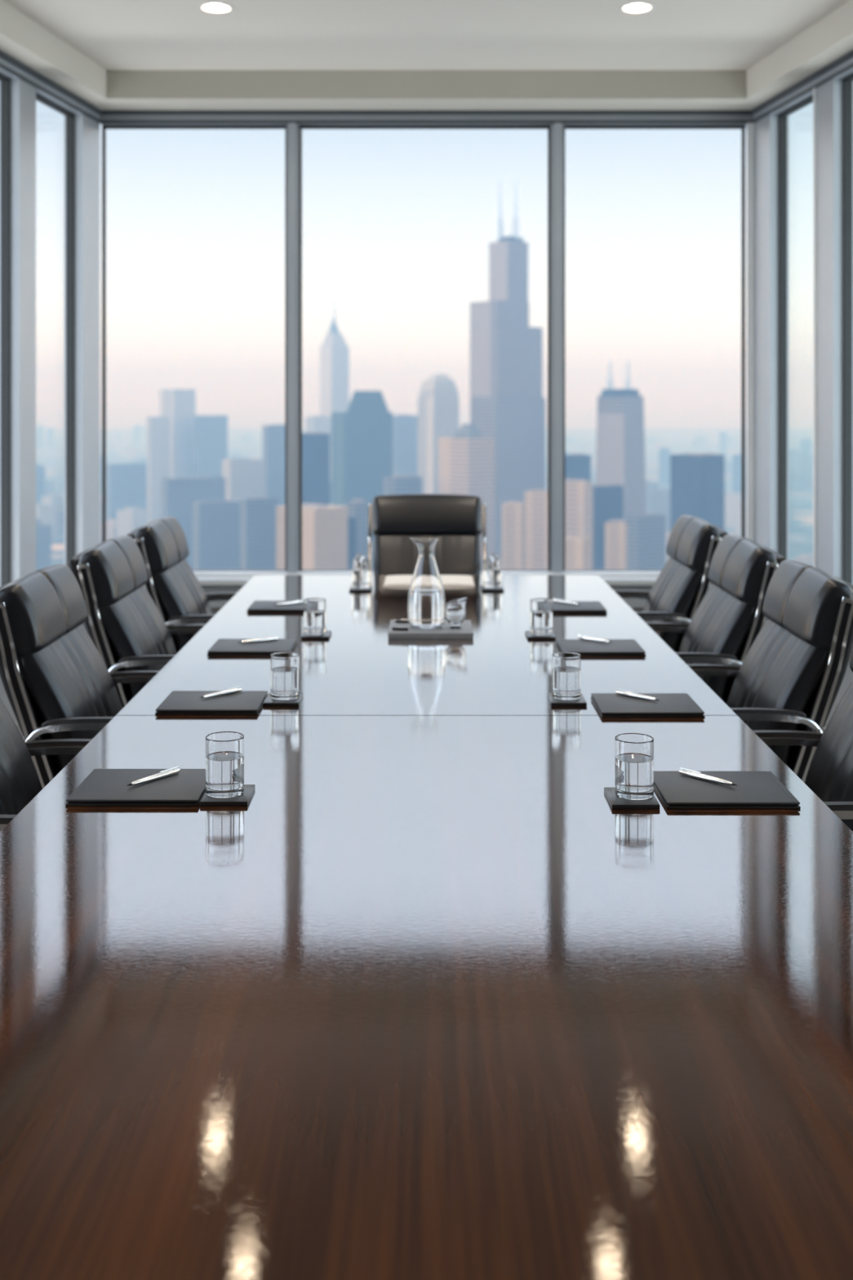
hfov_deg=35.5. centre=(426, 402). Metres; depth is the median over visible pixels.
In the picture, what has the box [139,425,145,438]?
building
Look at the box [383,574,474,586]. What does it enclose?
folder
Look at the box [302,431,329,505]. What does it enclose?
office block
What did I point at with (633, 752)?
water glass
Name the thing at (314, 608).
water glass
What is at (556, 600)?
pen
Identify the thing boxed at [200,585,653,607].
trim
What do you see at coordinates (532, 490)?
building roof
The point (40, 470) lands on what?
building
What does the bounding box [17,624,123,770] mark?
cushion
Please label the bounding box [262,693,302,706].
coaster
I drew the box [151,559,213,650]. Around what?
cushion
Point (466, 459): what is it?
skyscraper
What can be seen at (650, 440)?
building
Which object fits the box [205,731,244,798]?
water glass
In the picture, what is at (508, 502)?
building roof
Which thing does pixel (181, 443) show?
skyscraper
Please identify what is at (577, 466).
office block
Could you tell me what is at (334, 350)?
skyscraper
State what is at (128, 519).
building
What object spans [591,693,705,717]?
leather folder
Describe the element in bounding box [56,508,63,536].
building
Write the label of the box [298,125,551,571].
window
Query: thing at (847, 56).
trim
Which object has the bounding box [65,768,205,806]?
leather folder
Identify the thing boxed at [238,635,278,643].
pen
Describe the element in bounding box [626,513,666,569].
office block
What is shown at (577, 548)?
office block
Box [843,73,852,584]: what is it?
window
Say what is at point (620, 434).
skyscraper
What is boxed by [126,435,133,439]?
building
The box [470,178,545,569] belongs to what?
skyscraper
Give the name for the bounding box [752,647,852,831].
leather chair
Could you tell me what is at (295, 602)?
pen
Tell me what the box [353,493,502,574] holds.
leather chair
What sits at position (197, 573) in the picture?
trim
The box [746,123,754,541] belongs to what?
trim
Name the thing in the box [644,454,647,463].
building
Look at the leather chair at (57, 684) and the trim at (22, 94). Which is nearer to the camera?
the leather chair at (57, 684)
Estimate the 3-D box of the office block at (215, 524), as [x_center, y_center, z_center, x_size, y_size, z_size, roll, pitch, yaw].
[-236.250,181.180,1525.259,62.500,140.560,50.518,0,0,0]
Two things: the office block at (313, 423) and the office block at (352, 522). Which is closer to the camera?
the office block at (352, 522)
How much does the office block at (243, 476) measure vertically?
171.518 m
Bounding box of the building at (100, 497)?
[99,496,102,515]
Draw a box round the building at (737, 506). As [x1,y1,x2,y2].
[733,500,746,537]
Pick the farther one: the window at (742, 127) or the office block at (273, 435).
the office block at (273, 435)
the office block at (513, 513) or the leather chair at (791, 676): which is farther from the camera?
the office block at (513, 513)
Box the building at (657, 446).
[653,442,664,449]
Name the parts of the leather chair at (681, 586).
armrest, armrest, rail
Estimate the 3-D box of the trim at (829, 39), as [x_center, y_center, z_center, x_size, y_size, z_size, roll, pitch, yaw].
[2.269,-1.607,2.710,1.309,0.143,8.620,0,0,0]
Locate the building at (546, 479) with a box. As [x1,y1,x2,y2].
[545,478,547,489]
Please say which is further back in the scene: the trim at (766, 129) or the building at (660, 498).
the building at (660, 498)
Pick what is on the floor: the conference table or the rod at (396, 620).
the conference table
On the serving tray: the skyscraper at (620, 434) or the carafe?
the carafe
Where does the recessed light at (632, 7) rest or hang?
in the ceiling
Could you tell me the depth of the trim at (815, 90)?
6.22 m
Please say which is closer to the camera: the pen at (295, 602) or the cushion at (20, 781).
the cushion at (20, 781)
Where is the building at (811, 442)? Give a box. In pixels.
[801,438,813,457]
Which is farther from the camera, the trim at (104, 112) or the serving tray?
the trim at (104, 112)
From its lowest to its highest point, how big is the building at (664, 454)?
114.000 m
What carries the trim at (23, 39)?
attached to the ceiling
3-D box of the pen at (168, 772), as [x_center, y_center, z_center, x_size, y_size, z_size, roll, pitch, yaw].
[-0.511,0.701,2.498,0.011,0.013,0.130,0,0,37]
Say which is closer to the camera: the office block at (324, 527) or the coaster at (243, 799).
the coaster at (243, 799)
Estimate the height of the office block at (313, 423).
225.977 m
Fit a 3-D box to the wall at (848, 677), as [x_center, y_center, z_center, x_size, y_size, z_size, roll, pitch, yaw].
[2.321,1.198,2.716,1.203,0.523,8.633,0,0,0]
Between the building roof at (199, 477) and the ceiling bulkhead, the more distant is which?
the building roof at (199, 477)
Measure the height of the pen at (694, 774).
0.013 m
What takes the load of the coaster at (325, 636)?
on the conference table
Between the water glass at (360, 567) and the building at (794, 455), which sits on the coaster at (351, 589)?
the water glass at (360, 567)
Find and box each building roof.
[169,476,210,479]
[248,497,268,499]
[302,503,328,508]
[506,501,521,503]
[531,488,547,491]
[568,453,584,455]
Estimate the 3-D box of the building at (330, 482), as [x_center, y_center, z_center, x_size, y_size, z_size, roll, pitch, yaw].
[-188.915,194.460,2401.115,26.039,114.000,26.476,0,0,40]
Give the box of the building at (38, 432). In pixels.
[35,428,42,449]
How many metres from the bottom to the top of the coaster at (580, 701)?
0.009 m
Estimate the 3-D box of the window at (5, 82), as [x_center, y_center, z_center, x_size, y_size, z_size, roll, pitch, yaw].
[-1.991,-0.289,5.416,0.202,2.362,1.275,0,0,0]
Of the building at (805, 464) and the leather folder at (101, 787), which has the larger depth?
the building at (805, 464)
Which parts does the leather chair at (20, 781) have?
armrest, armrest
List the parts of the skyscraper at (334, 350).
crown, crown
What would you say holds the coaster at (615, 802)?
on the conference table
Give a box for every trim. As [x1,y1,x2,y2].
[0,0,118,110]
[0,50,102,124]
[0,78,35,586]
[63,114,99,564]
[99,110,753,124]
[106,98,746,110]
[193,571,661,576]
[195,576,657,585]
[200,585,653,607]
[286,123,298,573]
[551,123,564,573]
[734,0,852,110]
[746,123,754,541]
[750,50,852,123]
[754,114,789,559]
[813,88,817,568]
[817,78,852,585]
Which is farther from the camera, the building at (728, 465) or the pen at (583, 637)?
the building at (728, 465)
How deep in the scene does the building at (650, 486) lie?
2694.93 m
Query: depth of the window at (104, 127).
7.06 m
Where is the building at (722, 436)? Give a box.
[719,431,727,455]
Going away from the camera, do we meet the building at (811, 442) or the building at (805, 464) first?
the building at (805, 464)
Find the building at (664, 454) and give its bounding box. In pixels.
[658,447,671,485]
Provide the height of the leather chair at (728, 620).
1.020 m
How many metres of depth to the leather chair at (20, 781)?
2.84 m
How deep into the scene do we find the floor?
5.98 m
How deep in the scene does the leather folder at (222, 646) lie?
3.87 m
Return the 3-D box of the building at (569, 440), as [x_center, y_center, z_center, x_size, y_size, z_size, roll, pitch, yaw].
[857.056,226.960,8058.096,39.568,49.000,58.013,0,0,35]
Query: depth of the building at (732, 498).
2683.77 m
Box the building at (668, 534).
[666,532,670,549]
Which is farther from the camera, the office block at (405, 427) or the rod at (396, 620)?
the office block at (405, 427)
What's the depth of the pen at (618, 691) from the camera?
3.20 m
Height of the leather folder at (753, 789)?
0.013 m
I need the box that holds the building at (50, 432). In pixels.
[46,427,53,448]
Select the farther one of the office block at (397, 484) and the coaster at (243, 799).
the office block at (397, 484)
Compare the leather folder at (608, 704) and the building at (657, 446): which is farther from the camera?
the building at (657, 446)
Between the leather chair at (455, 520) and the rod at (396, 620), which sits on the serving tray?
the rod at (396, 620)
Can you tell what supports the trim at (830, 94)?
attached to the wall at (848, 677)
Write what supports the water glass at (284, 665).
on the coaster at (268, 701)
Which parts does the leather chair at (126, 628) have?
rail, armrest, armrest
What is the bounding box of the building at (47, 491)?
[44,488,50,495]
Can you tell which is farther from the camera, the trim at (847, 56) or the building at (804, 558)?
the building at (804, 558)
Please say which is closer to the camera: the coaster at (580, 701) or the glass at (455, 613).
the coaster at (580, 701)
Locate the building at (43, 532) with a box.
[35,520,51,570]
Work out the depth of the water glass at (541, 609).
4.08 m
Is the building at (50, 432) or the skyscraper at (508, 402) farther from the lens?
the building at (50, 432)
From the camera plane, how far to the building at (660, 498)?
2437.05 m
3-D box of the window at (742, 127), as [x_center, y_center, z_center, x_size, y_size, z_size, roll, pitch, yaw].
[1.206,-0.289,7.085,0.967,2.362,0.040,0,0,0]
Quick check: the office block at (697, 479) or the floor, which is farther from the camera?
the office block at (697, 479)
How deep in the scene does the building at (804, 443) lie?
5095.40 m
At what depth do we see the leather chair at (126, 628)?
4.06 m
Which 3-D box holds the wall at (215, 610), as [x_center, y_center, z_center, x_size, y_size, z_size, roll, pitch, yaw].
[0.000,1.198,7.070,3.440,0.523,0.100,0,0,0]
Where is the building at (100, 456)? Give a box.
[99,455,106,488]
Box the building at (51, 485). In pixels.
[44,480,54,493]
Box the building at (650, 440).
[646,436,657,444]
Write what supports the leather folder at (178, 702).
on the conference table
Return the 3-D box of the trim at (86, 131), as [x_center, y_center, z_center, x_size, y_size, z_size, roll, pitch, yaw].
[-1.784,-0.289,6.910,0.129,2.362,0.246,0,0,0]
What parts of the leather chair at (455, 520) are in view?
rail, rail, armrest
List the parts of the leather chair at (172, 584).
rail, armrest, armrest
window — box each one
[0,73,9,586]
[35,93,74,568]
[102,125,286,571]
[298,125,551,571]
[564,125,745,571]
[778,95,813,559]
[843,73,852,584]
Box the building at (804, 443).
[800,438,808,456]
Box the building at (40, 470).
[35,464,44,503]
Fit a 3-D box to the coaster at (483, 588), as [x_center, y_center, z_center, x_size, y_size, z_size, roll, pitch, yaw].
[0.253,0.716,5.137,0.085,0.009,0.108,0,0,0]
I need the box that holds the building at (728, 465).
[724,460,732,475]
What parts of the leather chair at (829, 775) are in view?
armrest, armrest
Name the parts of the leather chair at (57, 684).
rail, armrest, armrest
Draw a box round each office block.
[106,462,146,520]
[160,476,225,568]
[191,499,240,569]
[222,457,262,500]
[240,497,278,569]
[262,424,284,506]
[275,503,347,569]
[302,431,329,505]
[305,415,331,481]
[346,499,371,559]
[347,515,356,569]
[383,475,422,494]
[392,414,417,476]
[502,501,525,569]
[524,488,547,569]
[564,453,591,481]
[564,479,592,569]
[564,535,590,569]
[592,484,623,569]
[604,520,627,569]
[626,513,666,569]
[670,452,724,533]
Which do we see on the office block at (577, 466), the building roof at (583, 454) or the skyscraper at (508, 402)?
the building roof at (583, 454)
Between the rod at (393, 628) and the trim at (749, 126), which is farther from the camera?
the trim at (749, 126)
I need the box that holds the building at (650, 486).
[645,480,658,513]
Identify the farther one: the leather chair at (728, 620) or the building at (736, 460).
the building at (736, 460)
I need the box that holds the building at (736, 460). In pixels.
[732,453,741,493]
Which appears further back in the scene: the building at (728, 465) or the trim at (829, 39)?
the building at (728, 465)
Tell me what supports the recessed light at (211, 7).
in the ceiling
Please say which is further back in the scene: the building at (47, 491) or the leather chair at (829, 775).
the building at (47, 491)
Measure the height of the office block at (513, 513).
176.810 m
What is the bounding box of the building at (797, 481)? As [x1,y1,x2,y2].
[789,472,807,490]
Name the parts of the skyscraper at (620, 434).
crown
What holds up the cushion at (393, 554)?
on the leather chair at (455, 520)
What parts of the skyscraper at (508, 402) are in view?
crown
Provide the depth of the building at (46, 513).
2396.93 m
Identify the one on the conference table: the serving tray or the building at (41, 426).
the serving tray
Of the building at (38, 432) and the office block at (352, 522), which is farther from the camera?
the building at (38, 432)
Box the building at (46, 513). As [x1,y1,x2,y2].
[35,503,56,542]
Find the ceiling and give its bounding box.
[3,0,849,70]
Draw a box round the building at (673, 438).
[671,436,677,441]
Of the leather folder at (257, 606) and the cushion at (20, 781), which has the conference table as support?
the leather folder at (257, 606)
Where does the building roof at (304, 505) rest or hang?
on the office block at (324, 527)
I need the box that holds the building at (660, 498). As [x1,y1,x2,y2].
[651,488,670,532]
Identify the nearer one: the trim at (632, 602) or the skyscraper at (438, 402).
the trim at (632, 602)
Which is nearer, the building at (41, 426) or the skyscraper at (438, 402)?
the skyscraper at (438, 402)
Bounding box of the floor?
[17,720,828,747]
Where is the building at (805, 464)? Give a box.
[798,455,813,488]
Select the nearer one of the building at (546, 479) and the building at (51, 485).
the building at (546, 479)
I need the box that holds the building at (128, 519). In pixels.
[116,506,148,537]
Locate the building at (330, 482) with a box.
[329,481,331,505]
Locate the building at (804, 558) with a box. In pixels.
[793,554,813,566]
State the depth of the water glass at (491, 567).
5.12 m
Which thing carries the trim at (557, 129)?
attached to the wall at (215, 610)
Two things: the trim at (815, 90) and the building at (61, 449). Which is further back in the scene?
the building at (61, 449)
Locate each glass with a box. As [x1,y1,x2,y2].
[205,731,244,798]
[270,651,299,699]
[303,597,326,635]
[351,559,369,588]
[445,597,467,629]
[483,559,501,588]
[530,598,552,635]
[551,651,581,699]
[614,733,653,799]
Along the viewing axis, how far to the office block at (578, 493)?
1105.73 m
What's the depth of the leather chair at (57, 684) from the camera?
3.30 m
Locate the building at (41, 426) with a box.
[37,423,44,441]
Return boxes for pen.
[126,766,180,786]
[200,686,242,697]
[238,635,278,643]
[274,599,303,605]
[552,598,580,604]
[577,634,612,642]
[615,688,659,701]
[678,767,737,785]
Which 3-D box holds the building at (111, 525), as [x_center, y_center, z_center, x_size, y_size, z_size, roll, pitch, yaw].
[-564.514,231.960,2404.821,46.037,39.000,33.005,0,0,40]
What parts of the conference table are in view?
tabletop panel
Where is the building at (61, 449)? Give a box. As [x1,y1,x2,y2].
[58,447,63,454]
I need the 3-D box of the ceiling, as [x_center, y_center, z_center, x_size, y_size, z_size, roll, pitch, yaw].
[0.000,-1.780,2.710,5.847,0.201,8.820,0,0,0]
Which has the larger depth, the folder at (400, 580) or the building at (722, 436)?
the building at (722, 436)
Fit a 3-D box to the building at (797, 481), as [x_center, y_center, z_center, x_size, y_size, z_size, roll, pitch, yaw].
[1072.555,226.960,3863.031,39.568,49.000,58.013,0,0,40]
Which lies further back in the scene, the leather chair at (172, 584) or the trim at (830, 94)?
the trim at (830, 94)
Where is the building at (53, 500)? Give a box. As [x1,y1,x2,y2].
[41,493,63,511]
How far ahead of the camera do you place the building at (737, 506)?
2475.43 m
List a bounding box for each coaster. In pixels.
[200,784,255,806]
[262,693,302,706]
[301,630,331,639]
[349,586,372,591]
[480,585,503,591]
[524,631,555,639]
[546,693,586,706]
[604,786,659,808]
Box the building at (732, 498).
[724,493,746,528]
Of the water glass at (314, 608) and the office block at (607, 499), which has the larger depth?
the office block at (607, 499)
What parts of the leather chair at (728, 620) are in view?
armrest, armrest, rail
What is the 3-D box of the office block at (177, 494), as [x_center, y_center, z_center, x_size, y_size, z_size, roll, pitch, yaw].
[-302.458,173.805,1729.840,80.750,155.310,63.008,0,0,0]
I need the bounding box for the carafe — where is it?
[408,537,444,629]
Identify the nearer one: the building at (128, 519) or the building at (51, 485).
the building at (128, 519)
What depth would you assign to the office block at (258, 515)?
1408.39 m
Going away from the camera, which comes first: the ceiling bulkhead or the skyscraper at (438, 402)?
the ceiling bulkhead
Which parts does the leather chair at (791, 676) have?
armrest, armrest, rail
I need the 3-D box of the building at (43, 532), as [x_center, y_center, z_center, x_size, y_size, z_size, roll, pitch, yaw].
[-520.091,204.460,1765.874,23.770,94.000,49.335,0,0,-45]
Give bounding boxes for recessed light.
[198,2,234,13]
[618,2,654,13]
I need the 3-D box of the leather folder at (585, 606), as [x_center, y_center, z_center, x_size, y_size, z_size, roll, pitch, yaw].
[0.500,0.714,4.657,0.237,0.013,0.203,0,0,0]
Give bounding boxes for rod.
[391,626,408,631]
[394,619,408,622]
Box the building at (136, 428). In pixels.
[133,425,139,444]
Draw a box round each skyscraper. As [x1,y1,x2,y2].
[146,389,227,522]
[320,289,349,416]
[331,391,392,569]
[417,373,459,493]
[438,423,494,569]
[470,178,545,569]
[595,360,646,522]
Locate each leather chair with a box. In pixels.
[0,564,159,788]
[0,697,92,831]
[67,535,205,707]
[126,515,236,653]
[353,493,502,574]
[613,515,728,652]
[645,534,786,704]
[687,560,852,782]
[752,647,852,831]
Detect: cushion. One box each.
[0,697,42,814]
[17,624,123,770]
[98,585,177,698]
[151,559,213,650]
[373,534,480,574]
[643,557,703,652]
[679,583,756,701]
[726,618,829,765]
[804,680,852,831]
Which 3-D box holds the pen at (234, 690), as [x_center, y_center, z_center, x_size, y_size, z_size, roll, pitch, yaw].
[-0.497,0.701,3.222,0.011,0.013,0.130,0,0,42]
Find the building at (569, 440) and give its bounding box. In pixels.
[564,435,573,444]
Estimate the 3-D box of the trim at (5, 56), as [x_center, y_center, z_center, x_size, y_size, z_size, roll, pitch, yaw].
[-2.262,-1.502,2.709,1.123,0.065,8.622,0,0,0]
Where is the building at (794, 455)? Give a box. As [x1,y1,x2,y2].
[789,449,804,474]
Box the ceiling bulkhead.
[106,70,746,98]
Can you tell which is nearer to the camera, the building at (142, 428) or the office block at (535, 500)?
the office block at (535, 500)
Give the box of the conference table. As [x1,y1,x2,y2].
[0,574,852,1279]
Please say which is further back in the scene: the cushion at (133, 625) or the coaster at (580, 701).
the cushion at (133, 625)
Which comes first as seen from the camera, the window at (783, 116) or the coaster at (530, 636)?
the coaster at (530, 636)
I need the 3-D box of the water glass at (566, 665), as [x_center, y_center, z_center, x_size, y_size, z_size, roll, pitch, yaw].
[0.338,0.659,3.222,0.070,0.104,0.070,0,0,-31]
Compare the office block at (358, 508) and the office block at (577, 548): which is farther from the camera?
the office block at (358, 508)
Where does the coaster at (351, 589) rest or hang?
on the conference table
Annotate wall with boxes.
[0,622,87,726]
[210,607,644,614]
[826,656,852,721]
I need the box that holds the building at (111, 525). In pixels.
[99,520,116,540]
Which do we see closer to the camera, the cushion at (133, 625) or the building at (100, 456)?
the cushion at (133, 625)
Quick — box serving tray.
[387,619,473,639]
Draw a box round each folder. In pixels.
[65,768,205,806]
[155,690,267,715]
[207,638,297,655]
[246,600,303,613]
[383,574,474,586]
[552,600,607,613]
[555,639,645,656]
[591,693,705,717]
[653,770,800,808]
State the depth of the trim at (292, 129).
7.00 m

